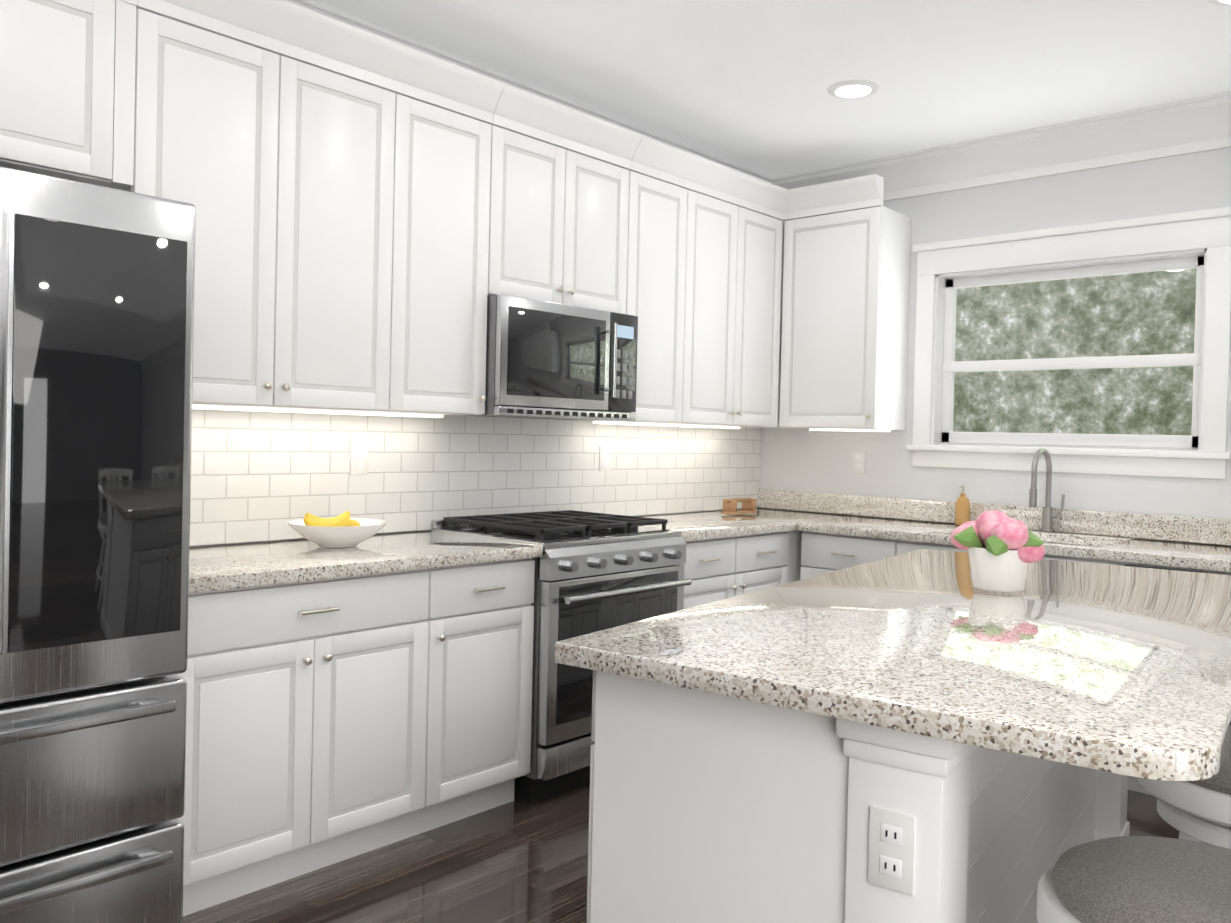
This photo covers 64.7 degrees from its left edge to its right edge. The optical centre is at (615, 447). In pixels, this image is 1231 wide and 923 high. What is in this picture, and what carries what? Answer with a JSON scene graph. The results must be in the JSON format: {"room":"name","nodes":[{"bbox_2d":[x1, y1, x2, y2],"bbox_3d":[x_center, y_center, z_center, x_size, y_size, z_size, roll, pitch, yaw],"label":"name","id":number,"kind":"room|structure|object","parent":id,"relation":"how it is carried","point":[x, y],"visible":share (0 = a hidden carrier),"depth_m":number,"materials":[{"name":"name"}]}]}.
{"room":"kitchen","nodes":[
{"label":"kitchen","id":0,"kind":"room"},
{"bbox_2d":[196,507,756,545],"bbox_3d":[-1.658,-0.140,2.880,0.150,2.940,7.500,2,1,42],"label":"wall","id":1,"kind":"structure","parent":0,"point":[417,530],"depth_m":3.40,"materials":[{"name":"white paint"}]},
{"bbox_2d":[0,0,143,191],"bbox_3d":[-1.760,-1.031,2.373,0.326,0.620,1.003,2,1,42],"label":"upper cabinet","id":2,"kind":"object","parent":1,"relation":"attached to","point":[72,71],"depth_m":2.53,"materials":[{"name":"white paint"}]},
{"bbox_2d":[128,0,415,413],"bbox_3d":[-1.128,-0.732,3.080,0.326,1.204,0.892,2,1,42],"label":"upper cabinet","id":3,"kind":"object","parent":1,"relation":"attached to","point":[378,220],"depth_m":2.97,"materials":[{"name":"white paint"}]},
{"bbox_2d":[408,52,511,414],"bbox_3d":[-0.725,-0.728,3.523,0.326,1.204,0.534,2,1,42],"label":"upper cabinet","id":4,"kind":"object","parent":1,"relation":"attached to","point":[460,226],"depth_m":3.45,"materials":[{"name":"white paint"}]},
{"bbox_2d":[192,405,442,417],"bbox_3d":[-1.055,-0.124,3.253,0.040,0.011,1.156,2,1,42],"label":"under-cabinet light","id":5,"kind":"object","parent":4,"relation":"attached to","point":[359,413],"depth_m":3.26,"materials":[{"name":"white plastic"}]},
{"bbox_2d":[190,409,760,545],"bbox_3d":[-0.371,-0.126,4.176,0.008,0.898,3.543,2,1,42],"label":"tile backsplash","id":6,"kind":"structure","parent":1,"relation":"attached to","point":[260,476],"depth_m":3.82,"materials":[{"name":"white tile"}]},
{"bbox_2d":[350,443,367,474],"bbox_3d":[-0.937,0.039,3.547,0.008,0.116,0.072,2,1,42],"label":"electrical outlet plate","id":7,"kind":"object","parent":6,"relation":"attached to","point":[358,458],"depth_m":3.54,"materials":[{"name":"white plastic"}]},
{"bbox_2d":[599,446,610,470],"bbox_3d":[-0.049,0.048,4.523,0.008,0.116,0.072,2,1,42],"label":"electrical outlet plate","id":8,"kind":"object","parent":6,"relation":"attached to","point":[604,451],"depth_m":4.52,"materials":[{"name":"white plastic"}]},
{"bbox_2d":[286,0,772,182],"bbox_3d":[-1.530,-1.408,2.775,0.112,0.194,7.200,2,1,42],"label":"crown molding","id":9,"kind":"structure","parent":1,"relation":"attached to","point":[387,34],"depth_m":3.90,"materials":[{"name":"white wood"}]},
{"bbox_2d":[508,88,635,314],"bbox_3d":[-0.322,-0.946,3.957,0.326,0.760,0.762,2,1,42],"label":"upper cabinet","id":10,"kind":"object","parent":1,"relation":"attached to","point":[572,176],"depth_m":3.86,"materials":[{"name":"white paint"}]},
{"bbox_2d":[457,294,637,420],"bbox_3d":[-0.294,-0.342,3.927,0.440,0.440,0.758,2,1,42],"label":"microwave","id":11,"kind":"object","parent":10,"relation":"attached to","point":[549,360],"visible":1,"depth_m":3.75,"materials":[{"name":"grey metal"}]},
{"bbox_2d":[571,136,699,424],"bbox_3d":[0.064,-0.720,4.390,0.326,1.204,0.514,2,1,42],"label":"upper cabinet","id":12,"kind":"object","parent":1,"relation":"attached to","point":[666,206],"depth_m":4.32,"materials":[{"name":"white paint"}]},
{"bbox_2d":[696,160,787,427],"bbox_3d":[0.447,-0.716,4.811,0.326,1.204,0.853,2,1,42],"label":"upper cabinet","id":13,"kind":"object","parent":1,"relation":"attached to","point":[739,285],"depth_m":4.73,"materials":[{"name":"white paint"}]},
{"bbox_2d":[593,421,739,428],"bbox_3d":[0.276,-0.110,4.717,0.040,0.011,1.078,2,1,42],"label":"under-cabinet light","id":14,"kind":"object","parent":13,"relation":"attached to","point":[594,422],"depth_m":4.63,"materials":[{"name":"white plastic"}]},
{"bbox_2d":[189,507,856,593],"bbox_3d":[-0.142,0.352,3.964,0.652,0.040,3.543,2,1,42],"label":"countertop","id":15,"kind":"structure","parent":0,"point":[218,567],"depth_m":3.10,"materials":[{"name":"beige stone"}]},
{"bbox_2d":[287,511,387,547],"bbox_3d":[-0.914,0.266,3.200,0.320,0.111,0.320,2,1,42],"label":"fruit bowl","id":16,"kind":"object","parent":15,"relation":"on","point":[344,530],"visible":1,"depth_m":3.12,"materials":[{"name":"white ceramic"}]},
{"bbox_2d":[721,498,756,514],"bbox_3d":[0.636,0.297,4.980,0.090,0.078,0.200,2,1,42],"label":"stand","id":17,"kind":"object","parent":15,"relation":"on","point":[730,506],"visible":1,"depth_m":4.94,"materials":[{"name":"brown wood"}]},
{"bbox_2d":[183,783,1179,922],"bbox_3d":[0.952,1.374,0.493,7.000,0.100,7.200,2,1,42],"label":"floor","id":18,"kind":"structure","parent":0,"point":[516,860],"depth_m":2.85,"materials":[{"name":"brown wood"}]},
{"bbox_2d":[0,166,195,922],"bbox_3d":[-1.579,0.342,2.131,0.991,1.800,0.902,2,1,42],"label":"refrigerator","id":19,"kind":"object","parent":18,"relation":"on","point":[96,325],"visible":1,"depth_m":2.01,"materials":[{"name":"grey metal"}]},
{"bbox_2d":[176,566,451,915],"bbox_3d":[-1.069,0.804,2.989,0.617,0.880,0.859,2,1,42],"label":"base cabinet","id":20,"kind":"object","parent":18,"relation":"on","point":[331,721],"depth_m":2.76,"materials":[{"name":"white paint"}]},
{"bbox_2d":[448,558,534,823],"bbox_3d":[-0.687,0.808,3.410,0.617,0.880,0.509,2,1,42],"label":"base cabinet","id":21,"kind":"object","parent":18,"relation":"on","point":[490,680],"depth_m":3.25,"materials":[{"name":"white paint"}]},
{"bbox_2d":[431,510,691,803],"bbox_3d":[-0.205,0.767,3.836,0.736,0.972,0.760,2,1,42],"label":"range","id":22,"kind":"object","parent":18,"relation":"on","point":[595,572],"visible":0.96,"depth_m":3.50,"materials":[{"name":"grey metal"}]},
{"bbox_2d":[683,531,791,609],"bbox_3d":[0.293,0.818,4.487,0.617,0.880,0.866,2,1,42],"label":"base cabinet","id":23,"kind":"object","parent":18,"relation":"on","point":[718,569],"depth_m":4.28,"materials":[{"name":"white paint"}]},
{"bbox_2d":[792,530,802,581],"bbox_3d":[0.787,0.823,5.030,0.617,0.880,0.710,2,1,42],"label":"base cabinet","id":24,"kind":"object","parent":18,"relation":"on","point":[796,535],"depth_m":4.69,"materials":[{"name":"white paint"}]},
{"bbox_2d":[800,531,879,579],"bbox_3d":[1.273,0.839,4.649,0.540,0.880,0.619,2,1,42],"label":"base cabinet","id":25,"kind":"object","parent":18,"relation":"on","point":[822,553],"depth_m":4.48,"materials":[{"name":"white paint"}]},
{"bbox_2d":[587,670,1129,922],"bbox_3d":[0.784,0.855,2.489,0.729,0.880,2.050,2,1,35],"label":"kitchen island","id":26,"kind":"object","parent":18,"relation":"on","point":[704,807],"visible":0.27,"depth_m":1.71,"materials":[{"name":"white paint"}]},
{"bbox_2d":[868,806,915,894],"bbox_3d":[0.427,0.623,1.503,0.072,0.120,0.008,2,1,35],"label":"outlet","id":27,"kind":"object","parent":26,"relation":"attached to","point":[891,862],"visible":1,"depth_m":1.50,"materials":[{"name":"white plastic"}]},
{"bbox_2d":[555,549,1230,780],"bbox_3d":[0.935,0.399,2.384,1.050,0.040,2.150,2,1,35],"label":"island countertop","id":28,"kind":"structure","parent":26,"relation":"on","point":[1121,670],"depth_m":1.77,"materials":[{"name":"beige stone"}]},
{"bbox_2d":[950,510,1044,591],"bbox_3d":[1.025,0.272,2.599,0.249,0.209,0.242,2,1,42],"label":"flower pot","id":29,"kind":"object","parent":28,"relation":"on","point":[1004,549],"visible":1,"depth_m":2.54,"materials":[{"name":"white ceramic"}]},
{"bbox_2d":[880,539,1099,563],"bbox_3d":[1.749,0.856,4.217,0.978,0.880,0.619,2,1,42],"label":"base cabinet","id":30,"kind":"object","parent":18,"relation":"on","point":[888,547],"depth_m":4.22,"materials":[{"name":"white paint"}]},
{"bbox_2d":[1036,836,1230,922],"bbox_3d":[0.900,0.816,1.437,0.505,0.990,0.493,2,1,42],"label":"stool","id":31,"kind":"object","parent":18,"relation":"on","point":[1136,879],"visible":1,"depth_m":1.44,"materials":[{"name":"beige fabric"}]},
{"bbox_2d":[1100,560,1230,794],"bbox_3d":[2.336,0.877,3.682,0.726,0.880,0.619,2,1,42],"label":"base cabinet","id":32,"kind":"object","parent":18,"relation":"on","point":[1133,784],"depth_m":3.64,"materials":[{"name":"white paint"}]},
{"bbox_2d":[1137,729,1230,848],"bbox_3d":[1.400,0.819,2.074,0.505,0.990,0.491,2,1,42],"label":"stool","id":33,"kind":"object","parent":18,"relation":"on","point":[1198,811],"visible":0.42,"depth_m":1.98,"materials":[{"name":"beige fabric"}]},
{"bbox_2d":[312,0,1230,177],"bbox_3d":[1.020,-1.465,0.457,7.000,0.100,7.200,2,1,42],"label":"ceiling","id":34,"kind":"structure","parent":0,"point":[746,83],"depth_m":3.66,"materials":[{"name":"white paint"}]},
{"bbox_2d":[827,80,879,98],"bbox_3d":[0.967,-1.455,3.952,0.209,0.010,0.209,2,1,36],"label":"recessed light","id":35,"kind":"object","parent":34,"relation":"in","point":[852,89],"depth_m":3.94,"materials":[{"name":"white"}]},
{"bbox_2d":[1207,0,1230,5],"bbox_3d":[1.959,-1.420,3.022,0.209,0.010,0.209,2,1,36],"label":"recessed light","id":36,"kind":"object","parent":34,"relation":"in","point":[1216,2],"depth_m":3.09,"materials":[{"name":"white"}]},
{"bbox_2d":[758,489,1230,571],"bbox_3d":[2.188,0.458,3.799,4.308,0.346,0.652,2,1,42],"label":"countertop","id":37,"kind":"structure","parent":0,"point":[1185,542],"depth_m":4.27,"materials":[{"name":"beige stone"}]},
{"bbox_2d":[955,485,969,524],"bbox_3d":[1.643,0.271,4.600,0.066,0.190,0.074,2,1,42],"label":"soap bottle","id":38,"kind":"object","parent":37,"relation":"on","point":[962,510],"visible":0.85,"depth_m":4.58,"materials":[{"name":"brown plastic"}]},
{"bbox_2d":[1029,448,1064,531],"bbox_3d":[1.901,0.188,4.282,0.104,0.376,0.241,2,1,42],"label":"faucet","id":39,"kind":"object","parent":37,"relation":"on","point":[1048,515],"visible":1,"depth_m":4.34,"materials":[{"name":"silver metal"}]},
{"bbox_2d":[760,147,1230,519],"bbox_3d":[3.458,-0.021,3.194,7.000,2.940,0.150,2,1,42],"label":"wall","id":40,"kind":"structure","parent":0,"point":[800,460],"depth_m":4.54,"materials":[{"name":"white paint"}]},
{"bbox_2d":[779,174,911,429],"bbox_3d":[1.169,-0.701,4.955,0.542,1.204,0.326,2,1,42],"label":"upper cabinet","id":41,"kind":"object","parent":40,"relation":"attached to","point":[845,303],"depth_m":4.81,"materials":[{"name":"white paint"}]},
{"bbox_2d":[809,429,889,431],"bbox_3d":[1.197,-0.091,4.987,0.440,0.011,0.040,2,1,42],"label":"under-cabinet light","id":42,"kind":"object","parent":41,"relation":"attached to","point":[865,430],"visible":1,"depth_m":4.95,"materials":[{"name":"white plastic"}]},
{"bbox_2d":[852,451,865,472],"bbox_3d":[1.270,0.073,5.074,0.072,0.116,0.009,2,1,42],"label":"electrical outlet plate","id":43,"kind":"object","parent":40,"relation":"attached to","point":[858,459],"depth_m":5.07,"materials":[{"name":"white plastic"}]},
{"bbox_2d":[772,91,1230,200],"bbox_3d":[3.401,-1.293,3.080,7.000,0.194,0.112,2,1,42],"label":"crown molding","id":44,"kind":"structure","parent":40,"relation":"attached to","point":[1190,125],"depth_m":4.39,"materials":[{"name":"white wood"}]},
{"bbox_2d":[906,206,1230,478],"bbox_3d":[2.035,-0.443,4.445,1.390,1.105,0.180,2,1,42],"label":"window","id":45,"kind":"structure","parent":40,"relation":"in","point":[1200,451],"depth_m":4.37,"materials":[{"name":"white wood"}]},
{"label":"outside","id":46,"kind":"structure","parent":0,"visible":0},
{"bbox_2d":[953,268,1196,434],"bbox_3d":[4.098,-1.422,6.072,11.000,6.500,0.050,2,1,42],"label":"window glass","id":47,"kind":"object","parent":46,"point":[1058,352],"depth_m":6.80,"materials":[{"name":"glass"}]}
]}

